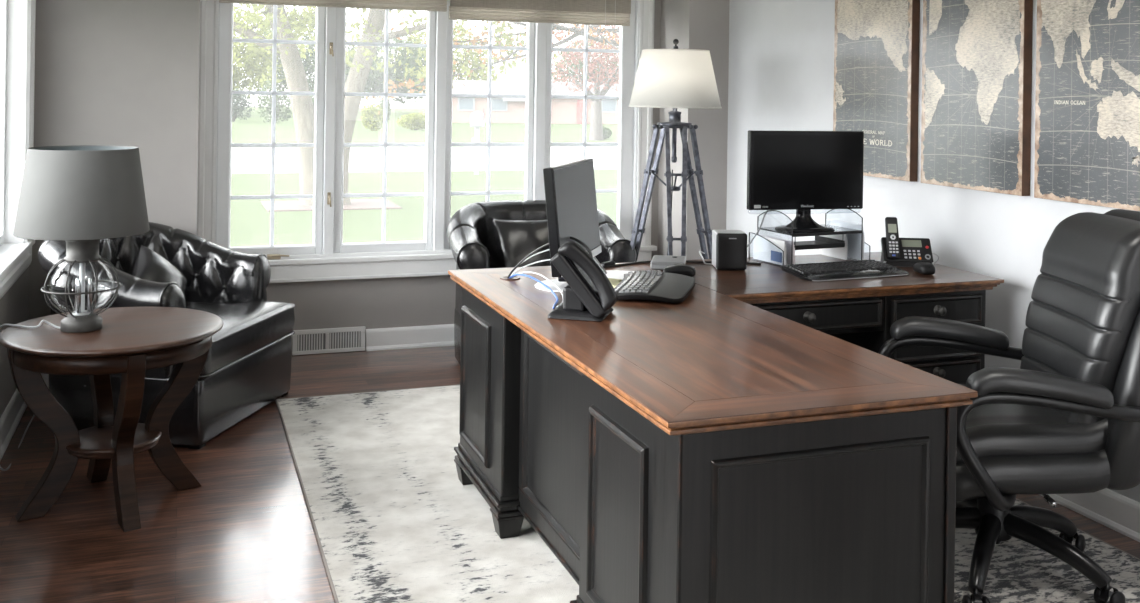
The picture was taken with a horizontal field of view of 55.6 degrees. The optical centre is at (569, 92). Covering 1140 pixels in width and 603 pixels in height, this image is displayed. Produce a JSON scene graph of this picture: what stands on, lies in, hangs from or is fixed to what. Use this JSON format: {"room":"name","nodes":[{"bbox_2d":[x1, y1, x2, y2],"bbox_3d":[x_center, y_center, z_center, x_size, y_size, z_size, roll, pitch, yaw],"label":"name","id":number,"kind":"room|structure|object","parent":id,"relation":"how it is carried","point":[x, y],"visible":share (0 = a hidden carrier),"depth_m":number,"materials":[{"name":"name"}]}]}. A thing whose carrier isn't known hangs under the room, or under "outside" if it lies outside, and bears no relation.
{"room":"home office","nodes":[
{"label":"home office","id":0,"kind":"room"},
{"bbox_2d":[0,267,28,417],"bbox_3d":[-1.346,0.131,1.615,0.150,2.500,7.147,1,0,-20],"label":"wall","id":1,"kind":"structure","parent":0,"point":[14,305],"depth_m":4.38,"materials":[{"name":"paint"}]},
{"bbox_2d":[0,0,7,245],"bbox_3d":[-1.845,0.028,2.935,0.060,1.270,3.670,1,0,-20],"label":"window","id":2,"kind":"structure","parent":1,"relation":"in","point":[3,3],"depth_m":4.63,"materials":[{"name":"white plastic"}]},
{"bbox_2d":[0,389,26,460],"bbox_3d":[-1.264,1.325,1.597,0.026,0.114,7.047,1,0,-20],"label":"baseboard","id":3,"kind":"structure","parent":1,"relation":"attached to","point":[16,407],"depth_m":4.33,"materials":[{"name":"white paint"}]},
{"bbox_2d":[0,240,34,278],"bbox_3d":[-1.816,0.708,2.954,0.185,0.101,3.900,1,0,-20],"label":"trim","id":4,"kind":"structure","parent":1,"relation":"attached to","point":[11,261],"depth_m":4.30,"materials":[{"name":"white paint"}]},
{"bbox_2d":[0,0,35,298],"bbox_3d":[-1.808,0.034,2.948,0.178,1.470,3.860,1,0,-20],"label":"trim","id":5,"kind":"structure","parent":1,"relation":"attached to","point":[21,13],"depth_m":4.67,"materials":[{"name":"white paint"}]},
{"bbox_2d":[29,0,199,319],"bbox_3d":[-2.266,0.117,5.242,0.868,2.500,0.503,1,0,-20],"label":"wall","id":6,"kind":"structure","parent":0,"point":[108,72],"depth_m":5.04,"materials":[{"name":"paint"}]},
{"bbox_2d":[41,373,48,388],"bbox_3d":[-2.123,1.312,5.018,0.718,0.114,0.026,1,0,-20],"label":"baseboard","id":7,"kind":"structure","parent":6,"relation":"attached to","point":[45,377],"depth_m":4.92,"materials":[{"name":"white paint"}]},
{"bbox_2d":[230,107,617,246],"bbox_3d":[-5.493,1.766,59.673,150.000,0.050,103.970,1,0,-20],"label":"lawn","id":8,"kind":"structure","parent":0,"point":[250,221],"depth_m":20.35,"materials":[{"name":"green plant"}]},
{"bbox_2d":[232,88,255,121],"bbox_3d":[-18.070,0.674,58.340,1.374,1.891,2.051,1,0,44],"label":"shrub","id":9,"kind":"object","parent":8,"relation":"on","point":[238,100],"visible":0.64,"depth_m":58.30,"materials":[{"name":"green plant"}]},
{"bbox_2d":[232,4,281,98],"bbox_3d":[-22.924,-2.239,70.403,7.139,7.652,6.776,1,0,22],"label":"tree","id":10,"kind":"object","parent":8,"relation":"on","point":[240,75],"visible":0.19,"depth_m":70.17,"materials":[{"name":"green plant"}]},
{"bbox_2d":[256,80,291,122],"bbox_3d":[-15.524,0.504,56.746,1.990,2.369,1.534,1,0,-9],"label":"shrub","id":11,"kind":"object","parent":8,"relation":"on","point":[268,100],"visible":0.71,"depth_m":56.62,"materials":[{"name":"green plant"}]},
{"bbox_2d":[246,8,351,91],"bbox_3d":[-20.998,-2.525,83.806,8.249,8.280,6.224,1,0,-20],"label":"tree","id":12,"kind":"object","parent":8,"relation":"on","point":[309,69],"visible":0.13,"depth_m":82.56,"materials":[{"name":"grey plant"}]},
{"bbox_2d":[311,89,314,112],"bbox_3d":[-12.780,0.696,55.132,1.553,1.996,1.540,1,0,-20],"label":"shrub","id":13,"kind":"object","parent":8,"relation":"on","point":[313,98],"visible":0.08,"depth_m":54.72,"materials":[{"name":"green plant"}]},
{"bbox_2d":[261,199,401,211],"bbox_3d":[-3.762,1.771,16.933,2.000,0.050,1.400,1,0,-20],"label":"mulch bed","id":14,"kind":"object","parent":8,"relation":"on","point":[356,204],"visible":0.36,"depth_m":16.70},
{"bbox_2d":[360,103,383,130],"bbox_3d":[-8.736,1.082,47.825,1.126,1.342,0.982,1,0,-20],"label":"shrub","id":15,"kind":"object","parent":8,"relation":"on","point":[370,117],"visible":0.99,"depth_m":47.67,"materials":[{"name":"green plant"}]},
{"bbox_2d":[379,96,390,123],"bbox_3d":[-9.007,0.887,52.483,0.551,1.713,0.749,1,0,16],"label":"shrub","id":16,"kind":"object","parent":8,"relation":"on","point":[381,101],"visible":0.32,"depth_m":52.41,"materials":[{"name":"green plant"}]},
{"bbox_2d":[345,30,426,103],"bbox_3d":[-14.422,-1.608,84.378,7.783,6.637,7.272,1,0,-20],"label":"tree","id":17,"kind":"object","parent":8,"relation":"on","point":[375,79],"visible":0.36,"depth_m":83.03,"materials":[{"name":"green plant"}]},
{"bbox_2d":[233,3,556,205],"bbox_3d":[-3.006,-1.995,15.761,12.531,7.915,7.115,1,0,-15],"label":"forked tree","id":18,"kind":"object","parent":8,"relation":"on","point":[295,76],"visible":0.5,"depth_m":16.79,"materials":[{"name":"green plant"}]},
{"bbox_2d":[396,111,425,129],"bbox_3d":[-7.145,1.306,49.909,1.766,0.966,1.265,1,0,-20],"label":"shrub","id":19,"kind":"object","parent":8,"relation":"on","point":[415,121],"visible":0.9,"depth_m":49.60,"materials":[{"name":"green plant"}]},
{"bbox_2d":[393,25,497,91],"bbox_3d":[-10.345,-2.150,89.586,9.996,7.840,8.885,1,0,-20],"label":"tree","id":20,"kind":"object","parent":8,"relation":"on","point":[472,53],"visible":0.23,"depth_m":89.11,"materials":[{"name":"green plant"}]},
{"bbox_2d":[470,108,484,174],"bbox_3d":[-2.031,1.091,23.771,0.295,1.500,0.595,1,0,0],"label":"mailbox","id":21,"kind":"object","parent":8,"relation":"on","point":[477,118],"visible":0.88,"depth_m":23.66,"materials":[{"name":"white paint"}]},
{"bbox_2d":[365,20,619,113],"bbox_3d":[-0.580,-0.764,16.496,6.094,5.360,5.137,1,0,3],"label":"tree","id":22,"kind":"object","parent":8,"relation":"on","point":[591,28],"visible":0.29,"depth_m":17.49,"materials":[{"name":"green plant"}]},
{"bbox_2d":[452,57,618,123],"bbox_3d":[-1.146,-0.197,67.380,13.500,4.000,9.100,1,0,-8],"label":"brick house","id":23,"kind":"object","parent":8,"relation":"on","point":[503,110],"visible":0.49,"depth_m":63.26,"materials":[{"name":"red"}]},
{"bbox_2d":[552,23,619,140],"bbox_3d":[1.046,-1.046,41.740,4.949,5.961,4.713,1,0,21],"label":"tree","id":24,"kind":"object","parent":8,"relation":"on","point":[596,129],"visible":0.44,"depth_m":41.49,"materials":[{"name":"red plant"}]},
{"bbox_2d":[603,126,611,138],"bbox_3d":[1.300,1.601,42.913,0.782,0.605,0.807,1,0,6],"label":"shrub","id":25,"kind":"object","parent":8,"relation":"on","point":[607,132],"visible":0.41,"depth_m":42.74,"materials":[{"name":"grey plant"}]},
{"bbox_2d":[231,147,617,173],"bbox_3d":[4.302,1.896,32.361,150.000,0.050,10.000,1,0,-20],"label":"road","id":26,"kind":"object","parent":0,"point":[404,159],"depth_m":28.66,"materials":[{"name":"grey asphalt"}]},
{"bbox_2d":[266,0,660,349],"bbox_3d":[-0.707,0.140,6.005,2.582,2.500,0.120,1,0,-20],"label":"wall","id":27,"kind":"structure","parent":0,"point":[374,303],"depth_m":5.83,"materials":[{"name":"paint"}]},
{"bbox_2d":[215,3,325,255],"bbox_3d":[-1.570,0.145,5.674,0.540,1.437,0.050,1,0,-20],"label":"window","id":28,"kind":"structure","parent":27,"relation":"in","point":[226,10],"depth_m":5.66,"materials":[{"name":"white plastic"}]},
{"bbox_2d":[219,0,446,11],"bbox_3d":[-1.231,-0.525,5.704,1.184,0.145,0.042,1,0,-20],"label":"blind","id":29,"kind":"object","parent":28,"relation":"attached to","point":[419,5],"visible":1,"depth_m":5.75,"materials":[{"name":"white"}]},
{"bbox_2d":[267,254,288,259],"bbox_3d":[-1.524,0.855,5.638,0.111,0.027,0.057,1,0,-20],"label":"window crank","id":30,"kind":"object","parent":27,"relation":"attached to","point":[269,256],"visible":0.96,"depth_m":5.62,"materials":[{"name":"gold metal"}]},
{"bbox_2d":[292,326,364,354],"bbox_3d":[-1.278,1.315,5.731,0.380,0.130,0.014,1,0,-20],"label":"air vent","id":31,"kind":"object","parent":27,"relation":"in","point":[343,339],"visible":0.96,"depth_m":5.73,"materials":[{"name":"white metal"}]},
{"bbox_2d":[327,192,330,206],"bbox_3d":[-1.272,0.565,5.712,0.020,0.075,0.031,1,0,-20],"label":"window latch","id":32,"kind":"object","parent":27,"relation":"in","point":[328,193],"depth_m":5.72,"materials":[{"name":"gold metal"}]},
{"bbox_2d":[329,42,333,55],"bbox_3d":[-1.260,-0.230,5.712,0.020,0.075,0.031,1,0,-20],"label":"window latch","id":33,"kind":"object","parent":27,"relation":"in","point":[331,43],"depth_m":5.72,"materials":[{"name":"gold metal"}]},
{"bbox_2d":[333,7,435,253],"bbox_3d":[-1.008,0.153,5.875,0.539,1.437,0.050,1,0,-20],"label":"window","id":34,"kind":"structure","parent":27,"relation":"in","point":[339,246],"depth_m":5.87,"materials":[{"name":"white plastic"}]},
{"bbox_2d":[366,324,453,350],"bbox_3d":[-0.289,1.339,6.083,1.710,0.114,0.026,1,0,-20],"label":"baseboard","id":35,"kind":"structure","parent":27,"relation":"attached to","point":[377,339],"depth_m":5.87,"materials":[{"name":"white paint"}]},
{"bbox_2d":[197,0,654,258],"bbox_3d":[-0.705,0.142,5.930,2.530,1.625,0.022,1,0,-20],"label":"trim","id":36,"kind":"structure","parent":27,"relation":"attached to","point":[208,51],"depth_m":5.52,"materials":[{"name":"white paint"}]},
{"bbox_2d":[215,0,639,253],"bbox_3d":[-0.722,0.142,5.977,2.380,1.475,0.102,1,0,-20],"label":"window frame","id":37,"kind":"structure","parent":27,"relation":"attached to","point":[540,41],"depth_m":5.93,"materials":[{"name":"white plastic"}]},
{"bbox_2d":[269,251,651,282],"bbox_3d":[-0.713,0.953,5.918,2.520,0.090,0.046,1,0,-20],"label":"trim","id":38,"kind":"structure","parent":27,"relation":"attached to","point":[435,267],"depth_m":5.76,"materials":[{"name":"white paint"}]},
{"bbox_2d":[268,245,656,265],"bbox_3d":[-0.719,0.894,5.938,2.580,0.028,0.104,1,0,-20],"label":"trim","id":39,"kind":"structure","parent":27,"relation":"attached to","point":[276,262],"depth_m":5.76,"materials":[{"name":"white paint"}]},
{"bbox_2d":[444,0,534,249],"bbox_3d":[-0.455,0.161,6.074,0.512,1.437,0.050,1,0,-20],"label":"window","id":40,"kind":"structure","parent":27,"relation":"in","point":[529,96],"depth_m":6.07,"materials":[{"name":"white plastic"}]},
{"bbox_2d":[545,0,634,240],"bbox_3d":[0.107,0.169,6.276,0.552,1.437,0.050,1,0,-20],"label":"window","id":41,"kind":"structure","parent":27,"relation":"in","point":[627,33],"depth_m":6.33,"materials":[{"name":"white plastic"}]},
{"bbox_2d":[449,0,630,25],"bbox_3d":[-0.155,-0.490,6.087,1.068,0.194,0.047,1,0,-20],"label":"blind","id":42,"kind":"object","parent":41,"relation":"attached to","point":[586,12],"visible":1,"depth_m":6.08,"materials":[{"name":"white"}]},
{"bbox_2d":[0,346,1139,602],"bbox_3d":[0.320,1.465,2.396,3.849,0.120,7.680,1,0,-20],"label":"floor","id":43,"kind":"structure","parent":0,"point":[247,534],"depth_m":3.48,"materials":[{"name":"brown wood"}]},
{"bbox_2d":[0,307,223,531],"bbox_3d":[-1.541,1.083,3.644,0.700,0.590,0.700,1,0,27],"label":"round table","id":44,"kind":"object","parent":43,"relation":"on","point":[131,341],"visible":0.94,"depth_m":3.51,"materials":[{"name":"brown wood"}]},
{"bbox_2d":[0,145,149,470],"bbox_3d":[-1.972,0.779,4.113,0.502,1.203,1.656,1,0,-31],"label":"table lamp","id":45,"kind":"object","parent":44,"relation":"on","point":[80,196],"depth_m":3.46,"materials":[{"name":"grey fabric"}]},
{"bbox_2d":[66,423,161,458],"bbox_3d":[-1.542,1.172,3.644,0.308,0.032,0.308,1,0,-35],"label":"shelf","id":46,"kind":"object","parent":44,"relation":"attached to","point":[95,442],"depth_m":3.59,"materials":[{"name":"brown wood"}]},
{"bbox_2d":[38,222,294,448],"bbox_3d":[-1.759,0.982,4.640,0.889,0.785,0.928,1,0,10],"label":"tufted armchair","id":47,"kind":"object","parent":43,"relation":"on","point":[247,367],"visible":0.52,"depth_m":4.47,"materials":[{"name":"black leather"}]},
{"bbox_2d":[132,245,186,294],"bbox_3d":[-1.737,0.810,4.557,0.204,0.321,0.342,1,0,-10],"label":"throw pillow","id":48,"kind":"object","parent":47,"relation":"on","point":[149,265],"visible":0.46,"depth_m":4.53,"materials":[{"name":"black leather"}]},
{"bbox_2d":[186,301,294,375],"bbox_3d":[-1.666,1.016,4.623,0.693,0.180,0.826,1,0,10],"label":"seat cushion","id":49,"kind":"object","parent":47,"relation":"on","point":[250,330],"depth_m":4.59,"materials":[{"name":"black leather"}]},
{"bbox_2d":[447,200,637,363],"bbox_3d":[-0.174,0.998,5.635,0.928,0.800,0.889,1,0,-15],"label":"leather armchair","id":50,"kind":"object","parent":43,"relation":"on","point":[470,231],"visible":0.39,"depth_m":5.59,"materials":[{"name":"black leather"}]},
{"bbox_2d":[491,218,550,267],"bbox_3d":[-0.222,0.822,5.620,0.360,0.324,0.209,1,0,-14],"label":"throw pillow","id":51,"kind":"object","parent":50,"relation":"on","point":[515,240],"visible":0.64,"depth_m":5.57,"materials":[{"name":"black leather"}]},
{"bbox_2d":[628,39,721,258],"bbox_3d":[0.567,0.574,5.534,0.686,1.683,0.914,1,0,-20],"label":"tripod floor lamp","id":52,"kind":"object","parent":43,"relation":"on","point":[674,78],"depth_m":5.27,"materials":[{"name":"fabric"}]},
{"bbox_2d":[276,385,1139,602],"bbox_3d":[0.452,1.401,3.375,2.346,0.010,3.940,1,0,-20],"label":"area rug","id":53,"kind":"object","parent":43,"relation":"on","point":[393,519],"visible":0.41,"depth_m":3.40,"materials":[{"name":"white carpet"}]},
{"bbox_2d":[448,262,977,602],"bbox_3d":[0.226,1.021,3.135,0.754,0.746,1.875,1,0,-20],"label":"executive desk","id":54,"kind":"object","parent":53,"relation":"on","point":[710,446],"visible":0.97,"depth_m":2.39,"materials":[{"name":"brown wood"}]},
{"bbox_2d":[500,276,519,279],"bbox_3d":[-0.208,0.641,3.737,0.072,0.003,0.072,1,0,-20],"label":"cable grommet","id":55,"kind":"object","parent":54,"relation":"attached to","point":[501,277],"visible":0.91,"depth_m":3.73,"materials":[{"name":"silver metal"}]},
{"bbox_2d":[507,243,548,277],"bbox_3d":[-0.133,0.571,3.666,0.212,0.144,0.019,1,0,36],"label":"cable","id":56,"kind":"object","parent":55,"relation":"in","point":[541,247],"visible":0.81,"depth_m":3.67,"materials":[{"name":"grey plastic"}]},
{"bbox_2d":[511,259,549,275],"bbox_3d":[-0.119,0.601,3.696,0.208,0.084,0.020,1,0,35],"label":"cable","id":57,"kind":"object","parent":55,"relation":"in","point":[547,259],"visible":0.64,"depth_m":3.71,"materials":[{"name":"white plastic"}]},
{"bbox_2d":[521,249,549,263],"bbox_3d":[-0.126,0.582,3.680,0.215,0.122,0.012,1,0,36],"label":"cable","id":58,"kind":"object","parent":55,"relation":"in","point":[547,249],"visible":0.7,"depth_m":3.67,"materials":[{"name":"white plastic"}]},
{"bbox_2d":[509,274,557,308],"bbox_3d":[-0.099,0.627,3.480,0.067,0.034,0.558,1,0,-17],"label":"cable","id":59,"kind":"object","parent":54,"relation":"on","point":[537,280],"visible":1,"depth_m":3.52,"materials":[{"name":"blue plastic"}]},
{"bbox_2d":[512,271,562,306],"bbox_3d":[-0.083,0.622,3.486,0.081,0.043,0.548,1,0,-17],"label":"cable","id":60,"kind":"object","parent":54,"relation":"on","point":[526,271],"visible":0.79,"depth_m":3.55,"materials":[{"name":"white plastic"}]},
{"bbox_2d":[535,158,601,292],"bbox_3d":[-0.001,0.439,3.594,0.228,0.413,0.554,1,0,14],"label":"monitor","id":61,"kind":"object","parent":54,"relation":"on","point":[570,190],"visible":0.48,"depth_m":3.52,"materials":[{"name":"black plastic"}]},
{"bbox_2d":[548,241,617,321],"bbox_3d":[0.052,0.537,3.155,0.194,0.217,0.200,1,0,13],"label":"desk telephone","id":62,"kind":"object","parent":54,"relation":"on","point":[589,295],"visible":1,"depth_m":3.08,"materials":[{"name":"black plastic"}]},
{"bbox_2d":[570,236,592,257],"bbox_3d":[0.021,0.494,3.387,0.033,0.070,0.364,1,0,-17],"label":"cable","id":63,"kind":"object","parent":62,"relation":"on","point":[571,238],"visible":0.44,"depth_m":3.35,"materials":[{"name":"black plastic"}]},
{"bbox_2d":[608,278,621,287],"bbox_3d":[0.142,0.635,3.571,0.108,0.023,0.139,1,0,-45],"label":"stack","id":64,"kind":"object","parent":54,"relation":"on","point":[614,282],"visible":0.18,"depth_m":3.57,"materials":[{"name":"paper"}]},
{"bbox_2d":[606,270,633,279],"bbox_3d":[0.117,0.646,3.780,0.210,0.001,0.300,1,0,5],"label":"paper sheet","id":65,"kind":"object","parent":54,"relation":"on","point":[613,274],"visible":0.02,"depth_m":3.84,"materials":[{"name":"white paper"}]},
{"bbox_2d":[614,270,694,302],"bbox_3d":[0.279,0.622,3.539,0.257,0.050,0.440,1,0,10],"label":"keyboard","id":66,"kind":"object","parent":54,"relation":"on","point":[655,285],"visible":0.98,"depth_m":3.41,"materials":[{"name":"black plastic"}]},
{"bbox_2d":[643,252,1003,383],"bbox_3d":[0.907,1.031,4.002,1.115,0.746,0.703,1,0,-20],"label":"desk","id":67,"kind":"object","parent":53,"relation":"on","point":[861,312],"visible":0.38,"depth_m":3.77,"materials":[{"name":"brown wood"}]},
{"bbox_2d":[650,255,685,269],"bbox_3d":[0.368,0.632,4.028,0.124,0.032,0.172,1,0,8],"label":"box","id":68,"kind":"object","parent":67,"relation":"on","point":[658,262],"visible":0.85,"depth_m":3.96,"materials":[{"name":"white plastic"}]},
{"bbox_2d":[663,264,695,276],"bbox_3d":[0.388,0.630,3.834,0.116,0.040,0.062,1,0,10],"label":"computer mouse","id":69,"kind":"object","parent":67,"relation":"on","point":[683,269],"visible":0.8,"depth_m":3.81,"materials":[{"name":"black plastic"}]},
{"bbox_2d":[603,260,760,267],"bbox_3d":[0.351,0.646,4.063,0.745,0.007,0.170,1,0,-20],"label":"cable","id":70,"kind":"object","parent":67,"relation":"on","point":[687,261],"visible":0.52,"depth_m":4.11,"materials":[{"name":"black plastic"}]},
{"bbox_2d":[601,261,614,265],"bbox_3d":[0.142,0.638,4.022,0.022,0.018,0.068,1,0,42],"label":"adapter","id":71,"kind":"object","parent":70,"relation":"attached to","point":[608,262],"visible":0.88,"depth_m":4.01,"materials":[{"name":"black plastic"}]},
{"bbox_2d":[699,251,711,264],"bbox_3d":[0.506,0.623,4.066,0.040,0.055,0.079,1,0,37],"label":"cable","id":72,"kind":"object","parent":67,"relation":"on","point":[699,251],"visible":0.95,"depth_m":4.05,"materials":[{"name":"grey plastic"}]},
{"bbox_2d":[712,230,746,269],"bbox_3d":[0.593,0.585,4.020,0.114,0.137,0.129,1,0,-2],"label":"speaker","id":73,"kind":"object","parent":67,"relation":"on","point":[729,247],"visible":1,"depth_m":3.96},
{"bbox_2d":[747,210,767,247],"bbox_3d":[0.716,0.546,4.164,0.208,0.215,0.037,1,0,-37],"label":"cable","id":74,"kind":"object","parent":67,"relation":"on","point":[767,210],"visible":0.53,"depth_m":4.15,"materials":[{"name":"grey plastic"}]},
{"bbox_2d":[748,209,869,264],"bbox_3d":[0.941,0.557,4.241,0.420,0.204,0.225,1,0,-26],"label":"desk organizer","id":75,"kind":"object","parent":67,"relation":"on","point":[820,242],"visible":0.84,"depth_m":4.19,"materials":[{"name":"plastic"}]},
{"bbox_2d":[753,235,785,264],"bbox_3d":[0.766,0.605,4.157,0.013,0.093,0.200,1,0,-26],"label":"stack","id":76,"kind":"object","parent":75,"relation":"in","point":[763,250],"visible":0.89,"depth_m":4.15,"materials":[{"name":"paper"}]},
{"bbox_2d":[765,236,794,264],"bbox_3d":[0.808,0.607,4.167,0.010,0.090,0.180,1,0,-26],"label":"paper stack","id":77,"kind":"object","parent":75,"relation":"in","point":[788,243],"visible":0.29,"depth_m":4.11,"materials":[{"name":"white paper"}]},
{"bbox_2d":[747,130,863,231],"bbox_3d":[0.922,0.341,4.229,0.484,0.385,0.187,1,0,-14],"label":"monitor","id":78,"kind":"object","parent":75,"relation":"on","point":[800,171],"visible":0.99,"depth_m":4.21,"materials":[{"name":"plastic"}]},
{"bbox_2d":[758,224,855,235],"bbox_3d":[0.941,0.538,4.241,0.336,0.006,0.220,1,0,-26],"label":"shelf","id":79,"kind":"object","parent":75,"relation":"attached to","point":[838,230],"depth_m":4.16,"materials":[{"name":"white plastic"}]},
{"bbox_2d":[794,234,844,249],"bbox_3d":[0.923,0.569,4.232,0.240,0.058,0.182,1,0,-26],"label":"tray","id":80,"kind":"object","parent":75,"relation":"on","point":[820,242],"depth_m":4.18,"materials":[{"name":"black plastic"}]},
{"bbox_2d":[819,234,846,259],"bbox_3d":[1.052,0.604,4.317,0.010,0.103,0.160,1,0,-26],"label":"paper stack","id":81,"kind":"object","parent":75,"relation":"in","point":[841,252],"visible":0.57,"depth_m":4.29,"materials":[{"name":"white paper"}]},
{"bbox_2d":[830,220,863,259],"bbox_3d":[1.108,0.587,4.322,0.013,0.138,0.190,1,0,-26],"label":"paper stack","id":82,"kind":"object","parent":75,"relation":"in","point":[853,240],"visible":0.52,"depth_m":4.28,"materials":[{"name":"white paper"}]},
{"bbox_2d":[781,259,908,280],"bbox_3d":[1.000,0.642,3.925,0.445,0.030,0.207,1,0,-24],"label":"keyboard","id":83,"kind":"object","parent":67,"relation":"on","point":[839,270],"visible":1,"depth_m":3.90,"materials":[{"name":"black plastic"}]},
{"bbox_2d":[881,217,933,266],"bbox_3d":[1.299,0.573,4.166,0.188,0.182,0.108,1,0,4],"label":"cordless phone","id":84,"kind":"object","parent":67,"relation":"on","point":[896,251],"visible":0.98,"depth_m":4.14,"materials":[{"name":"black plastic"}]},
{"bbox_2d":[913,262,935,274],"bbox_3d":[1.302,0.643,3.971,0.062,0.040,0.096,1,0,-5],"label":"computer mouse","id":85,"kind":"object","parent":67,"relation":"on","point":[925,268],"visible":1,"depth_m":3.93,"materials":[{"name":"black plastic"}]},
{"bbox_2d":[878,209,1139,602],"bbox_3d":[1.350,0.886,3.214,0.898,1.050,0.769,1,0,-1],"label":"office chair","id":86,"kind":"object","parent":53,"relation":"on","point":[1066,421],"visible":0.86,"depth_m":2.99,"materials":[{"name":"black leather"}]},
{"bbox_2d":[956,384,1107,462],"bbox_3d":[1.295,0.975,3.212,0.530,0.166,0.490,1,0,-1],"label":"seat cushion","id":87,"kind":"object","parent":86,"relation":"on","point":[997,433],"depth_m":2.98,"materials":[{"name":"black leather"}]},
{"bbox_2d":[657,0,729,259],"bbox_3d":[0.747,0.161,6.323,0.369,2.500,0.503,1,0,-20],"label":"wall","id":88,"kind":"structure","parent":0,"point":[697,24],"depth_m":6.09,"materials":[{"name":"paint"}]},
{"bbox_2d":[726,0,1139,501],"bbox_3d":[2.118,0.181,2.868,0.120,2.500,7.167,1,0,-20],"label":"wall","id":89,"kind":"structure","parent":0,"point":[781,73],"depth_m":4.86,"materials":[{"name":"paint"}]},
{"bbox_2d":[833,0,919,181],"bbox_3d":[1.350,-0.290,4.787,0.040,1.320,0.570,1,0,-20],"label":"panel","id":90,"kind":"object","parent":89,"relation":"attached to","point":[876,42],"visible":0.9,"depth_m":4.71,"materials":[{"name":"grey paper"}]},
{"bbox_2d":[921,0,1032,195],"bbox_3d":[1.567,-0.287,4.185,0.040,1.320,0.570,1,0,-20],"label":"panel","id":91,"kind":"object","parent":89,"relation":"attached to","point":[977,54],"visible":1,"depth_m":4.13,"materials":[{"name":"grey paper"}]},
{"bbox_2d":[1034,0,1139,210],"bbox_3d":[1.779,-0.284,3.592,0.040,1.320,0.570,1,0,-20],"label":"panel","id":92,"kind":"object","parent":89,"relation":"attached to","point":[1087,100],"visible":1,"depth_m":3.62,"materials":[{"name":"grey paper"}]},
{"bbox_2d":[1039,488,1139,541],"bbox_3d":[2.052,1.373,2.787,0.026,0.114,7.047,1,0,-20],"label":"baseboard","id":93,"kind":"structure","parent":89,"relation":"attached to","point":[1120,513],"depth_m":3.56,"materials":[{"name":"white paint"}]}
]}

